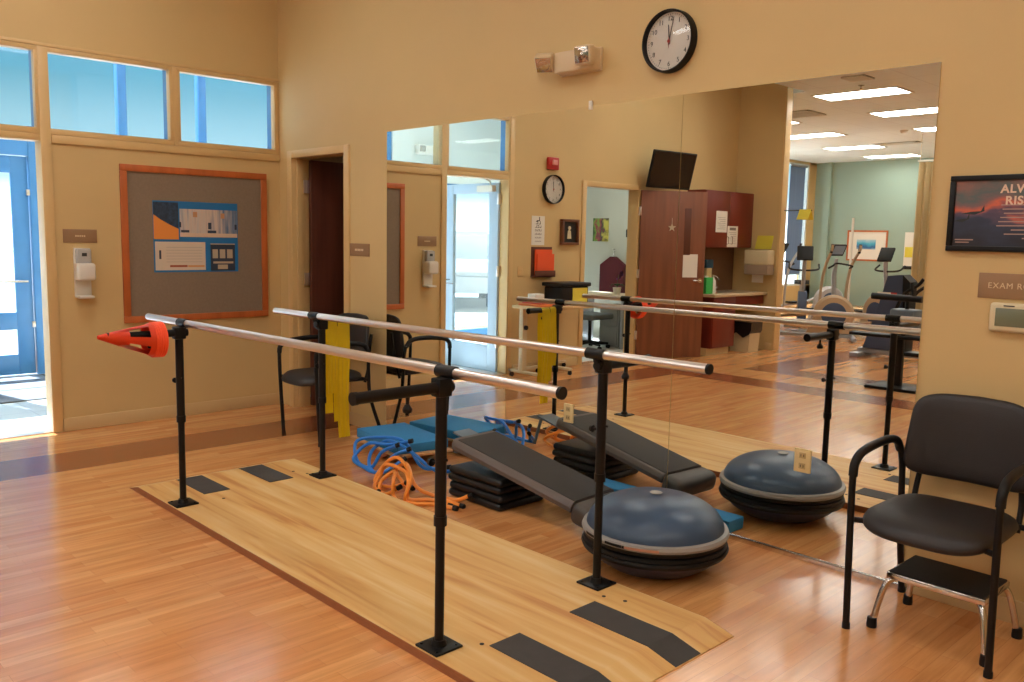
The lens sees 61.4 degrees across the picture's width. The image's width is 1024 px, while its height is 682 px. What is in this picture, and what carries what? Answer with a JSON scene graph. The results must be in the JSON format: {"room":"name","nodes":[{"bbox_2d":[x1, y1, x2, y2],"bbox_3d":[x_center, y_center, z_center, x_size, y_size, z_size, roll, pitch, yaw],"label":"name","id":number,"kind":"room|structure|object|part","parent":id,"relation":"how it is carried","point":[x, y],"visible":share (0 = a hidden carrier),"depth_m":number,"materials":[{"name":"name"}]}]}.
{"room":"care facility","nodes":[
{"label":"care facility","id":0,"kind":"room"},
{"bbox_2d":[0,0,281,428],"bbox_3d":[-4.753,-1.228,5.050,7.400,4.100,0.130,-5,9,-44],"label":"wall","id":1,"kind":"structure","parent":0,"point":[236,36],"depth_m":6.73,"materials":[{"name":"beige paint"}]},
{"bbox_2d":[0,40,39,133],"bbox_3d":[-3.765,-1.778,5.921,0.904,0.615,0.144,-5,9,-44],"label":"window","id":2,"kind":"structure","parent":1,"relation":"in","point":[32,49],"depth_m":6.16,"materials":[{"name":"beige paint"}]},
{"bbox_3d":[-3.787,-1.787,5.943,0.900,0.565,0.080,-5,9,-44],"label":"frame","id":3,"kind":"part","parent":2,"relation":"part of","materials":[{"name":"blue metal"}]},
{"bbox_2d":[0,429,52,439],"bbox_3d":[-3.808,0.713,6.222,0.875,0.010,0.110,-5,9,-44],"label":"trim","id":4,"kind":"structure","parent":1,"relation":"attached to","point":[47,431],"depth_m":6.38,"materials":[{"name":"silver metal"}]},
{"bbox_2d":[63,229,96,242],"bbox_3d":[-3.246,-0.789,6.475,0.240,0.100,0.007,-5,9,-44],"label":"room sign","id":5,"kind":"object","parent":1,"relation":"attached to","point":[69,235],"visible":1,"depth_m":6.47,"materials":[{"name":"brown plastic"}]},
{"bbox_2d":[73,248,95,298],"bbox_3d":[-3.208,-0.508,6.468,0.130,0.375,0.125,-5,9,-44],"label":"dispenser","id":6,"kind":"object","parent":1,"relation":"attached to","point":[84,270],"visible":1,"depth_m":6.45,"materials":[{"name":"beige plastic"}]},
{"bbox_2d":[76,295,94,298],"bbox_3d":[-3.219,-0.333,6.496,0.110,0.020,0.105,-5,9,-44],"label":"drip tray","id":7,"kind":"object","parent":6,"relation":"on","point":[77,296],"depth_m":6.47,"materials":[{"name":"beige plastic"}]},
{"bbox_2d":[47,47,173,144],"bbox_3d":[-3.080,-1.843,6.575,0.944,0.615,0.144,-5,9,-44],"label":"window","id":8,"kind":"structure","parent":1,"relation":"in","point":[167,73],"depth_m":6.67,"materials":[{"name":"beige paint"}]},
{"bbox_3d":[-3.102,-1.851,6.598,0.940,0.565,0.080,-5,9,-44],"label":"frame","id":9,"kind":"part","parent":8,"relation":"part of","materials":[{"name":"blue metal"}]},
{"bbox_2d":[0,36,279,432],"bbox_3d":[-3.123,-0.759,6.684,2.860,2.845,0.149,-5,9,-44],"label":"trim","id":10,"kind":"structure","parent":1,"relation":"attached to","point":[43,150],"depth_m":6.39,"materials":[{"name":"beige paint"}]},
{"bbox_2d":[63,393,279,431],"bbox_3d":[-3.518,0.649,6.408,4.000,0.100,0.012,-5,9,-44],"label":"baseboard","id":11,"kind":"structure","parent":1,"relation":"attached to","point":[124,417],"depth_m":7.04,"materials":[{"name":"brown wood"}]},
{"bbox_2d":[119,163,268,322],"bbox_3d":[-2.583,-0.792,7.104,1.227,1.232,0.026,-5,9,-44],"label":"bulletin board","id":12,"kind":"object","parent":1,"relation":"attached to","point":[243,292],"visible":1,"depth_m":7.06,"materials":[{"name":"fabric"}]},
{"bbox_2d":[152,200,237,271],"bbox_3d":[-2.591,-0.854,7.086,0.712,0.570,0.003,-5,9,-44],"label":"poster","id":13,"kind":"object","parent":12,"relation":"attached to","point":[187,236],"visible":1,"depth_m":7.07,"materials":[{"name":"blue paper"}]},
{"bbox_3d":[-2.770,-0.963,6.897,0.201,0.295,0.002,-5,9,-44],"label":"photo panel","id":14,"kind":"part","parent":13,"relation":"part of","materials":[{"name":"blue paper"}]},
{"bbox_2d":[179,209,236,233],"bbox_3d":[-2.513,-0.975,7.145,0.491,0.224,0.002,-5,9,-44],"label":"print","id":15,"kind":"object","parent":13,"relation":"on","point":[191,221],"depth_m":7.14},
{"bbox_2d":[180,233,236,237],"bbox_3d":[-2.514,-0.878,7.156,0.491,0.032,0.003,-5,9,-44],"label":"print","id":16,"kind":"object","parent":13,"relation":"attached to","point":[182,235],"depth_m":7.15,"materials":[{"name":"beige paper"}]},
{"bbox_3d":[-2.435,-0.707,7.258,0.215,0.226,0.002,-5,9,-44],"label":"dark panel","id":17,"kind":"part","parent":13,"relation":"part of","materials":[{"name":"blue paper"}]},
{"bbox_2d":[176,67,277,154],"bbox_3d":[-2.402,-1.907,7.223,0.884,0.615,0.144,-5,9,-44],"label":"window","id":18,"kind":"structure","parent":1,"relation":"in","point":[272,116],"depth_m":7.28,"materials":[{"name":"beige paint"}]},
{"bbox_3d":[-2.424,-1.915,7.245,0.880,0.565,0.080,-5,9,-44],"label":"frame","id":19,"kind":"part","parent":18,"relation":"part of","materials":[{"name":"blue metal"}]},
{"bbox_2d":[308,156,342,394],"bbox_3d":[-0.412,-0.768,7.828,2.370,2.700,2.600,-5,9,-44],"label":"wall","id":20,"kind":"structure","parent":0,"point":[339,159],"depth_m":8.11,"materials":[{"name":"beige paint"}]},
{"bbox_2d":[0,250,1023,681],"bbox_3d":[-25.072,-1.406,20.793,75.001,0.103,69.200,-5,9,-44],"label":"floor","id":21,"kind":"structure","parent":0,"point":[100,582],"depth_m":3.71,"materials":[{"name":"brown wood"}]},
{"bbox_2d":[0,374,45,403],"bbox_3d":[-5.119,0.486,7.851,1.960,0.008,1.460,-5,9,-44],"label":"door mat","id":22,"kind":"object","parent":21,"relation":"on","point":[27,387],"visible":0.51,"depth_m":8.18,"materials":[{"name":"grey rubber"}]},
{"bbox_2d":[277,313,380,446],"bbox_3d":[-1.390,0.266,6.518,0.654,0.928,0.559,-5,9,-44],"label":"chair","id":23,"kind":"object","parent":21,"relation":"on","point":[360,340],"visible":0.5,"depth_m":6.47,"materials":[{"name":"black metal"}]},
{"bbox_3d":[-1.550,0.331,6.729,0.602,0.743,0.042,-5,9,-44],"label":"frame","id":24,"kind":"part","parent":23,"relation":"part of","materials":[{"name":"black metal"}]},
{"bbox_3d":[-1.598,0.016,6.648,0.470,0.121,0.035,-5,9,-44],"label":"armrest","id":25,"kind":"part","parent":23,"relation":"part of","materials":[{"name":"black plastic"}]},
{"bbox_3d":[-1.436,0.259,6.473,0.526,0.083,0.478,-5,9,-44],"label":"seat","id":26,"kind":"part","parent":23,"relation":"part of","materials":[{"name":"black plastic"}]},
{"bbox_3d":[-1.407,0.278,6.503,0.457,0.029,0.534,-5,9,-44],"label":"seat frame","id":27,"kind":"part","parent":23,"relation":"part of","materials":[{"name":"black metal"}]},
{"bbox_3d":[-1.236,0.068,6.274,0.470,0.121,0.035,-5,9,-44],"label":"armrest","id":28,"kind":"part","parent":23,"relation":"part of","materials":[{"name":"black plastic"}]},
{"bbox_3d":[-1.197,0.381,6.364,0.602,0.743,0.042,-5,9,-44],"label":"frame","id":29,"kind":"part","parent":23,"relation":"part of","materials":[{"name":"black metal"}]},
{"bbox_3d":[-1.222,-0.036,6.639,0.110,0.352,0.494,-5,9,-44],"label":"backrest","id":30,"kind":"part","parent":23,"relation":"part of","materials":[{"name":"black plastic"}]},
{"bbox_2d":[352,439,413,473],"bbox_3d":[-0.865,0.739,5.624,0.495,0.227,0.194,5,8,28],"label":"tube","id":31,"kind":"object","parent":21,"relation":"on","point":[408,449],"visible":0.86,"depth_m":5.64,"materials":[{"name":"blue rubber"}]},
{"bbox_2d":[353,436,450,470],"bbox_3d":[-0.761,0.751,5.657,0.758,0.201,0.209,5,8,30],"label":"tube","id":32,"kind":"object","parent":21,"relation":"on","point":[396,445],"visible":0.85,"depth_m":5.66,"materials":[{"name":"blue rubber"}]},
{"bbox_2d":[351,435,452,457],"bbox_3d":[-0.786,0.752,6.069,0.420,0.080,0.720,-4,8,-36],"label":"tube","id":33,"kind":"object","parent":21,"relation":"on","point":[377,450],"visible":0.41,"depth_m":5.85,"materials":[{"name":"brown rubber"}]},
{"bbox_2d":[357,422,447,454],"bbox_3d":[-0.777,0.680,6.059,0.390,0.064,0.620,-4,8,-36],"label":"pad","id":34,"kind":"object","parent":33,"relation":"on","point":[424,440],"visible":0.76,"depth_m":6.03,"materials":[{"name":"blue plastic"}]},
{"bbox_2d":[367,439,449,473],"bbox_3d":[-0.671,0.767,5.571,0.640,0.194,0.266,4,7,19],"label":"tube","id":35,"kind":"object","parent":21,"relation":"on","point":[402,446],"visible":0.73,"depth_m":5.58,"materials":[{"name":"blue rubber"}]},
{"bbox_2d":[373,463,452,505],"bbox_3d":[-0.624,0.847,5.061,0.174,0.154,0.688,-5,9,-44],"label":"tube","id":36,"kind":"object","parent":21,"relation":"on","point":[399,487],"visible":0.84,"depth_m":5.05,"materials":[{"name":"orange rubber"}]},
{"bbox_2d":[377,470,458,510],"bbox_3d":[-0.588,0.864,4.980,0.649,0.140,0.163,7,9,41],"label":"tube","id":37,"kind":"object","parent":21,"relation":"on","point":[394,472],"visible":0.8,"depth_m":5.02,"materials":[{"name":"orange rubber"}]},
{"bbox_2d":[107,307,733,681],"bbox_3d":[-0.719,0.483,4.158,1.564,1.074,3.470,-5,9,-44],"label":"bars","id":38,"kind":"object","parent":21,"relation":"on","point":[471,604],"visible":0.97,"depth_m":3.68,"materials":[{"name":"brown wood"}]},
{"bbox_2d":[97,322,159,357],"bbox_3d":[-1.992,0.002,4.447,0.276,0.190,0.190,-5,9,-44],"label":"cone","id":39,"kind":"object","parent":38,"relation":"hanging from","point":[114,337],"visible":0.92,"depth_m":4.45,"materials":[{"name":"orange plastic"}]},
{"bbox_2d":[119,322,161,356],"bbox_3d":[-1.983,0.002,4.455,0.276,0.190,0.190,-5,9,-44],"label":"cone","id":40,"kind":"object","parent":38,"relation":"hanging from","point":[155,323],"visible":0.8,"depth_m":4.49,"materials":[{"name":"orange plastic"}]},
{"bbox_2d":[122,322,163,356],"bbox_3d":[-1.975,0.001,4.463,0.276,0.190,0.190,-5,9,-44],"label":"cone","id":41,"kind":"object","parent":38,"relation":"on","point":[159,325],"visible":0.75,"depth_m":4.49,"materials":[{"name":"orange plastic"}]},
{"bbox_2d":[124,321,166,356],"bbox_3d":[-1.966,0.000,4.472,0.276,0.190,0.190,-5,9,-44],"label":"cone","id":42,"kind":"object","parent":38,"relation":"hanging from","point":[160,323],"visible":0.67,"depth_m":4.50,"materials":[{"name":"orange plastic"}]},
{"bbox_2d":[127,321,168,356],"bbox_3d":[-1.957,-0.001,4.480,0.276,0.190,0.190,-5,9,-44],"label":"cone","id":43,"kind":"object","parent":38,"relation":"hanging from","point":[163,324],"visible":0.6,"depth_m":4.51,"materials":[{"name":"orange plastic"}]},
{"bbox_3d":[-1.910,-0.033,4.522,0.417,0.045,0.045,-5,9,-44],"label":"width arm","id":44,"kind":"part","parent":38,"relation":"part of","materials":[{"name":"black metal"}]},
{"bbox_3d":[-1.801,0.409,4.689,0.060,0.981,0.052,-5,9,-44],"label":"post","id":45,"kind":"part","parent":38,"relation":"part of","materials":[{"name":"black metal"}]},
{"bbox_3d":[-1.810,0.881,4.745,0.124,0.030,0.124,-5,9,-44],"label":"plate","id":46,"kind":"part","parent":38,"relation":"part of","materials":[{"name":"black metal"}]},
{"bbox_3d":[-1.166,0.349,5.295,0.060,0.981,0.052,-5,9,-44],"label":"post","id":47,"kind":"part","parent":38,"relation":"part of","materials":[{"name":"black metal"}]},
{"bbox_3d":[-1.175,0.821,5.351,0.124,0.030,0.124,-5,9,-44],"label":"plate","id":48,"kind":"part","parent":38,"relation":"part of","materials":[{"name":"black metal"}]},
{"bbox_2d":[325,321,337,413],"bbox_3d":[-1.119,0.161,5.310,0.076,0.585,0.056,-5,9,-44],"label":"band","id":49,"kind":"object","parent":38,"relation":"hanging from","point":[331,332],"visible":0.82,"depth_m":5.30,"materials":[{"name":"yellow rubber"}]},
{"bbox_3d":[-1.060,-0.113,5.333,0.357,0.045,0.045,-5,9,-44],"label":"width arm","id":50,"kind":"part","parent":38,"relation":"part of","materials":[{"name":"black"}]},
{"bbox_2d":[333,322,349,437],"bbox_3d":[-1.062,0.233,5.376,0.096,0.739,0.056,-5,9,-44],"label":"band","id":51,"kind":"object","parent":38,"relation":"hanging from","point":[341,403],"visible":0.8,"depth_m":5.37,"materials":[{"name":"yellow rubber"}]},
{"bbox_3d":[-0.978,0.009,3.824,0.039,0.061,3.255,-5,9,-44],"label":"handrail","id":52,"kind":"part","parent":38,"relation":"part of","materials":[{"name":"silver metal"}]},
{"bbox_3d":[-0.366,0.174,2.926,0.417,0.045,0.045,-5,9,-44],"label":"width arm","id":53,"kind":"part","parent":38,"relation":"part of","materials":[{"name":"black metal"}]},
{"bbox_3d":[-0.357,0.217,2.940,0.035,0.057,0.036,-5,9,-44],"label":"width knob","id":54,"kind":"part","parent":38,"relation":"part of","materials":[{"name":"black plastic"}]},
{"bbox_3d":[-0.285,0.436,3.090,0.031,0.030,0.034,-5,9,-44],"label":"height knob","id":55,"kind":"part","parent":38,"relation":"part of","materials":[{"name":"black plastic"}]},
{"bbox_3d":[-0.267,1.103,3.151,0.124,0.030,0.124,-5,9,-44],"label":"plate","id":56,"kind":"part","parent":38,"relation":"part of","materials":[{"name":"black metal"}]},
{"bbox_3d":[-0.257,0.623,3.093,0.060,0.996,0.052,-5,9,-44],"label":"post","id":57,"kind":"part","parent":38,"relation":"part of","materials":[{"name":"black metal"}]},
{"bbox_3d":[-0.396,-0.046,4.380,0.039,0.061,3.255,-5,9,-44],"label":"handrail","id":58,"kind":"part","parent":38,"relation":"part of","materials":[{"name":"silver metal"}]},
{"bbox_3d":[0.350,0.376,3.696,0.031,0.030,0.034,-5,9,-44],"label":"height knob","id":59,"kind":"part","parent":38,"relation":"part of","materials":[{"name":"black plastic"}]},
{"bbox_3d":[0.368,1.043,3.757,0.124,0.030,0.124,-5,9,-44],"label":"plate","id":60,"kind":"part","parent":38,"relation":"part of","materials":[{"name":"black metal"}]},
{"bbox_3d":[0.378,0.563,3.700,0.060,0.996,0.052,-5,9,-44],"label":"post","id":61,"kind":"part","parent":38,"relation":"part of","materials":[{"name":"black metal"}]},
{"bbox_3d":[0.483,0.094,3.737,0.357,0.045,0.045,-5,9,-44],"label":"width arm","id":62,"kind":"part","parent":38,"relation":"part of","materials":[{"name":"black"}]},
{"bbox_3d":[0.494,0.137,3.753,0.035,0.057,0.036,-5,9,-44],"label":"width knob","id":63,"kind":"part","parent":38,"relation":"part of","materials":[{"name":"black plastic"}]},
{"bbox_2d":[373,456,473,501],"bbox_3d":[-0.561,0.820,5.118,0.769,0.185,0.176,7,9,39],"label":"tube","id":64,"kind":"object","parent":21,"relation":"on","point":[469,495],"visible":0.71,"depth_m":5.07,"materials":[{"name":"orange rubber"},{"name":"black plastic"}]},
{"bbox_2d":[395,462,465,508],"bbox_3d":[-0.587,0.835,5.072,0.247,0.179,0.738,-4,9,-39],"label":"tube","id":65,"kind":"object","parent":21,"relation":"on","point":[410,486],"visible":0.67,"depth_m":4.94,"materials":[{"name":"orange rubber"}]},
{"bbox_2d":[449,487,542,511],"bbox_3d":[-0.099,0.901,5.096,0.370,0.045,0.470,-5,9,-44],"label":"step riser","id":66,"kind":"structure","parent":21,"relation":"on","point":[458,493],"depth_m":4.92,"materials":[{"name":"black plastic"}]},
{"bbox_2d":[450,480,535,503],"bbox_3d":[-0.093,0.857,5.085,0.370,0.045,0.470,-5,9,-44],"label":"step riser","id":67,"kind":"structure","parent":66,"relation":"on","point":[516,495],"depth_m":4.91,"materials":[{"name":"black plastic"}]},
{"bbox_2d":[448,472,525,494],"bbox_3d":[-0.102,0.810,5.090,0.370,0.045,0.470,-5,9,-44],"label":"step riser","id":68,"kind":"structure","parent":67,"relation":"on","point":[465,480],"depth_m":4.90,"materials":[{"name":"black plastic"}]},
{"bbox_2d":[449,460,515,487],"bbox_3d":[-0.094,0.766,5.077,0.370,0.045,0.470,-5,9,-44],"label":"step riser","id":69,"kind":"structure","parent":68,"relation":"on","point":[474,470],"depth_m":4.96,"materials":[{"name":"black plastic"}]},
{"bbox_2d":[452,428,614,527],"bbox_3d":[0.066,0.753,4.927,1.265,0.309,0.380,7,9,42],"label":"bench","id":70,"kind":"object","parent":69,"relation":"on","point":[555,482],"visible":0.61,"depth_m":4.80,"materials":[{"name":"grey"}]},
{"bbox_3d":[-0.237,0.662,5.335,0.168,0.194,0.262,-5,9,-44],"label":"fold out leg","id":71,"kind":"part","parent":70,"relation":"part of","materials":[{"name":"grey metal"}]},
{"bbox_2d":[581,529,728,578],"bbox_3d":[0.672,0.986,4.086,0.688,0.147,0.688,-5,9,-44],"label":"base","id":72,"kind":"object","parent":21,"relation":"on","point":[651,568],"visible":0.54,"depth_m":3.80,"materials":[{"name":"black plastic"}]},
{"bbox_2d":[582,487,729,558],"bbox_3d":[0.676,0.811,4.065,0.687,0.204,0.687,0,7,-6],"label":"dome","id":73,"kind":"object","parent":72,"relation":"on","point":[648,522],"visible":0.93,"depth_m":3.85,"materials":[{"name":"blue plastic"}]},
{"bbox_2d":[842,393,1023,678],"bbox_3d":[1.696,0.704,3.373,0.654,0.928,0.559,-5,9,-44],"label":"chair","id":74,"kind":"object","parent":21,"relation":"on","point":[978,440],"visible":0.98,"depth_m":3.39,"materials":[{"name":"black leather"}]},
{"bbox_3d":[1.536,0.769,3.584,0.602,0.743,0.042,-5,9,-44],"label":"frame","id":75,"kind":"part","parent":74,"relation":"part of","materials":[{"name":"black metal"}]},
{"bbox_3d":[1.488,0.454,3.503,0.470,0.121,0.035,-5,9,-44],"label":"armrest","id":76,"kind":"part","parent":74,"relation":"part of","materials":[{"name":"black plastic"}]},
{"bbox_3d":[1.679,0.717,3.358,0.457,0.029,0.534,-5,9,-44],"label":"seat frame","id":77,"kind":"part","parent":74,"relation":"part of","materials":[{"name":"black"}]},
{"bbox_3d":[1.651,0.698,3.328,0.526,0.083,0.478,-5,9,-44],"label":"seat","id":78,"kind":"part","parent":74,"relation":"part of","materials":[{"name":"black leather"}]},
{"bbox_3d":[1.864,0.402,3.494,0.110,0.352,0.494,-5,9,-44],"label":"backrest","id":79,"kind":"part","parent":74,"relation":"part of","materials":[{"name":"black leather"}]},
{"bbox_3d":[1.889,0.819,3.219,0.602,0.743,0.042,-5,9,-44],"label":"frame","id":80,"kind":"part","parent":74,"relation":"part of","materials":[{"name":"black metal"}]},
{"bbox_3d":[1.851,0.506,3.129,0.470,0.121,0.035,-5,9,-44],"label":"armrest","id":81,"kind":"part","parent":74,"relation":"part of","materials":[{"name":"black plastic"}]},
{"bbox_2d":[866,555,1022,666],"bbox_3d":[1.720,1.043,3.419,0.385,0.236,0.470,-5,9,-44],"label":"step stool","id":82,"kind":"object","parent":21,"relation":"on","point":[954,581],"visible":0.91,"depth_m":3.38,"materials":[{"name":"black rubber"}]},
{"bbox_3d":[1.485,1.039,3.455,0.094,0.208,0.025,2,7,5],"label":"leg","id":83,"kind":"part","parent":82,"relation":"part of","materials":[{"name":"silver metal"}]},
{"bbox_3d":[1.700,1.019,3.655,0.025,0.207,0.088,1,7,1],"label":"leg","id":84,"kind":"part","parent":82,"relation":"part of","materials":[{"name":"silver metal"}]},
{"bbox_3d":[1.723,0.943,3.410,0.280,0.027,0.368,-5,9,-44],"label":"frame","id":85,"kind":"part","parent":82,"relation":"part of","materials":[{"name":"silver metal"}]},
{"bbox_3d":[1.740,1.076,3.187,0.025,0.208,0.093,1,7,2],"label":"leg","id":86,"kind":"part","parent":82,"relation":"part of","materials":[{"name":"silver metal"}]},
{"bbox_3d":[1.958,1.056,3.389,0.095,0.208,0.025,2,7,6],"label":"leg","id":87,"kind":"part","parent":82,"relation":"part of","materials":[{"name":"silver metal"}]},
{"bbox_2d":[277,0,1023,601],"bbox_3d":[1.140,-1.028,4.363,0.130,4.100,9.350,-5,9,-44],"label":"wall","id":88,"kind":"structure","parent":0,"point":[354,73],"depth_m":4.59,"materials":[{"name":"beige paint"}]},
{"bbox_2d":[287,144,350,422],"bbox_3d":[-1.570,-0.484,7.255,0.168,2.225,0.952,-5,9,-44],"label":"trim","id":89,"kind":"structure","parent":88,"relation":"attached to","point":[297,160],"depth_m":7.47,"materials":[{"name":"beige paint"}]},
{"bbox_2d":[303,160,343,404],"bbox_3d":[-1.477,-0.516,7.798,0.841,2.145,0.112,-5,9,-42],"label":"door","id":90,"kind":"structure","parent":88,"relation":"in","point":[324,186],"depth_m":7.60,"materials":[{"name":"brown wood"}]},
{"bbox_2d":[350,243,369,256],"bbox_3d":[-1.193,-0.713,6.737,0.007,0.098,0.270,-5,9,-44],"label":"room sign","id":91,"kind":"object","parent":88,"relation":"attached to","point":[356,249],"visible":1,"depth_m":6.73,"materials":[{"name":"brown plastic"}]},
{"bbox_2d":[350,412,385,427],"bbox_3d":[-1.136,0.647,6.809,0.012,0.101,0.483,-5,9,-44],"label":"baseboard","id":92,"kind":"structure","parent":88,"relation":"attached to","point":[356,419],"depth_m":6.86,"materials":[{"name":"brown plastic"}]},
{"bbox_2d":[534,44,602,76],"bbox_3d":[0.313,-1.609,4.958,0.164,0.132,0.443,-5,9,-44],"label":"emergency light","id":93,"kind":"object","parent":88,"relation":"attached to","point":[587,58],"visible":1,"depth_m":4.93,"materials":[{"name":"beige plastic"}]},
{"bbox_2d":[386,62,941,588],"bbox_3d":[0.407,-0.232,5.105,0.014,2.315,3.913,-5,9,-44],"label":"wall mirror","id":94,"kind":"object","parent":88,"relation":"attached to","point":[773,236],"visible":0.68,"depth_m":4.49,"materials":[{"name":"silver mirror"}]},
{"bbox_2d":[563,403,572,422],"bbox_3d":[0.341,0.439,5.232,0.008,0.115,0.075,-5,9,-44],"label":"wall outlet","id":95,"kind":"object","parent":94,"relation":"attached to","point":[568,408],"visible":1,"depth_m":5.23,"materials":[{"name":"brown plastic"}]},
{"bbox_2d":[794,447,811,473],"bbox_3d":[1.395,0.575,4.141,0.008,0.115,0.085,-5,9,-44],"label":"wall outlet","id":96,"kind":"object","parent":94,"relation":"attached to","point":[802,457],"visible":1,"depth_m":4.14,"materials":[{"name":"brown plastic"}]},
{"bbox_2d":[798,463,804,469],"bbox_3d":[1.394,0.601,4.143,0.003,0.028,0.034,-5,9,-44],"label":"socket","id":97,"kind":"object","parent":96,"relation":"attached to","point":[801,466],"depth_m":4.14,"materials":[{"name":"beige plastic"}]},
{"bbox_2d":[799,452,805,458],"bbox_3d":[1.395,0.550,4.137,0.003,0.028,0.034,-5,9,-44],"label":"socket","id":98,"kind":"object","parent":96,"relation":"attached to","point":[802,455],"depth_m":4.14,"materials":[{"name":"beige plastic"}]},
{"bbox_2d":[642,8,697,73],"bbox_3d":[0.821,-1.569,4.510,0.052,0.320,0.320,-5,9,-44],"label":"wall clock","id":99,"kind":"object","parent":88,"relation":"attached to","point":[669,41],"visible":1,"depth_m":4.51,"materials":[{"name":"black plastic"}]},
{"bbox_2d":[912,586,978,613],"bbox_3d":[1.867,1.110,3.710,0.012,0.038,0.270,-5,9,-44],"label":"baseboard","id":100,"kind":"structure","parent":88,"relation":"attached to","point":[949,600],"depth_m":3.70,"materials":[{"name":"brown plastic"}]},
{"bbox_2d":[945,174,1023,252],"bbox_3d":[2.037,-0.499,3.366,0.022,0.307,0.627,-5,9,-44],"label":"framed poster","id":101,"kind":"object","parent":88,"relation":"attached to","point":[986,212],"visible":1,"depth_m":3.48,"materials":[{"name":"black paper"}]},
{"bbox_2d":[977,272,1023,299],"bbox_3d":[2.011,-0.216,3.431,0.008,0.102,0.285,-5,9,-44],"label":"room sign","id":102,"kind":"object","parent":88,"relation":"attached to","point":[990,285],"visible":1,"depth_m":3.47,"materials":[{"name":"brown plastic"}]},
{"bbox_2d":[996,596,1011,623],"bbox_3d":[2.027,1.101,3.541,0.012,0.102,0.058,-5,9,-44],"label":"baseboard","id":103,"kind":"structure","parent":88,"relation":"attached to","point":[1003,610],"depth_m":3.54,"materials":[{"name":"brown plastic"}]},
{"bbox_2d":[989,302,1023,333],"bbox_3d":[2.001,-0.091,3.438,0.030,0.118,0.174,-5,9,-44],"label":"thermostat","id":104,"kind":"object","parent":88,"relation":"attached to","point":[1004,317],"visible":1,"depth_m":3.44,"materials":[{"name":"beige plastic"}]},
{"bbox_2d":[1015,600,1023,626],"bbox_3d":[2.065,1.106,3.502,0.012,0.102,0.037,-5,9,-44],"label":"baseboard","id":105,"kind":"structure","parent":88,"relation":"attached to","point":[1019,605],"depth_m":3.50,"materials":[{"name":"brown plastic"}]},
{"bbox_3d":[-4.317,-1.274,7.607,9.440,3.600,2.930,-5,9,-44],"label":"wall","id":106,"kind":"structure","parent":0,"visible":0},
{"bbox_2d":[0,63,206,373],"bbox_3d":[-5.293,-1.413,8.608,9.240,3.600,0.120,-5,9,-44],"label":"window","id":107,"kind":"structure","parent":106,"relation":"in","point":[7,147],"depth_m":9.02,"materials":[{"name":"blue metal"}]},
{"bbox_2d":[0,155,35,375],"bbox_3d":[-5.333,-0.740,8.611,1.025,2.238,0.114,-5,9,-44],"label":"door","id":108,"kind":"structure","parent":107,"relation":"attached to","point":[22,320],"depth_m":8.88,"materials":[{"name":"blue metal"}]}
]}

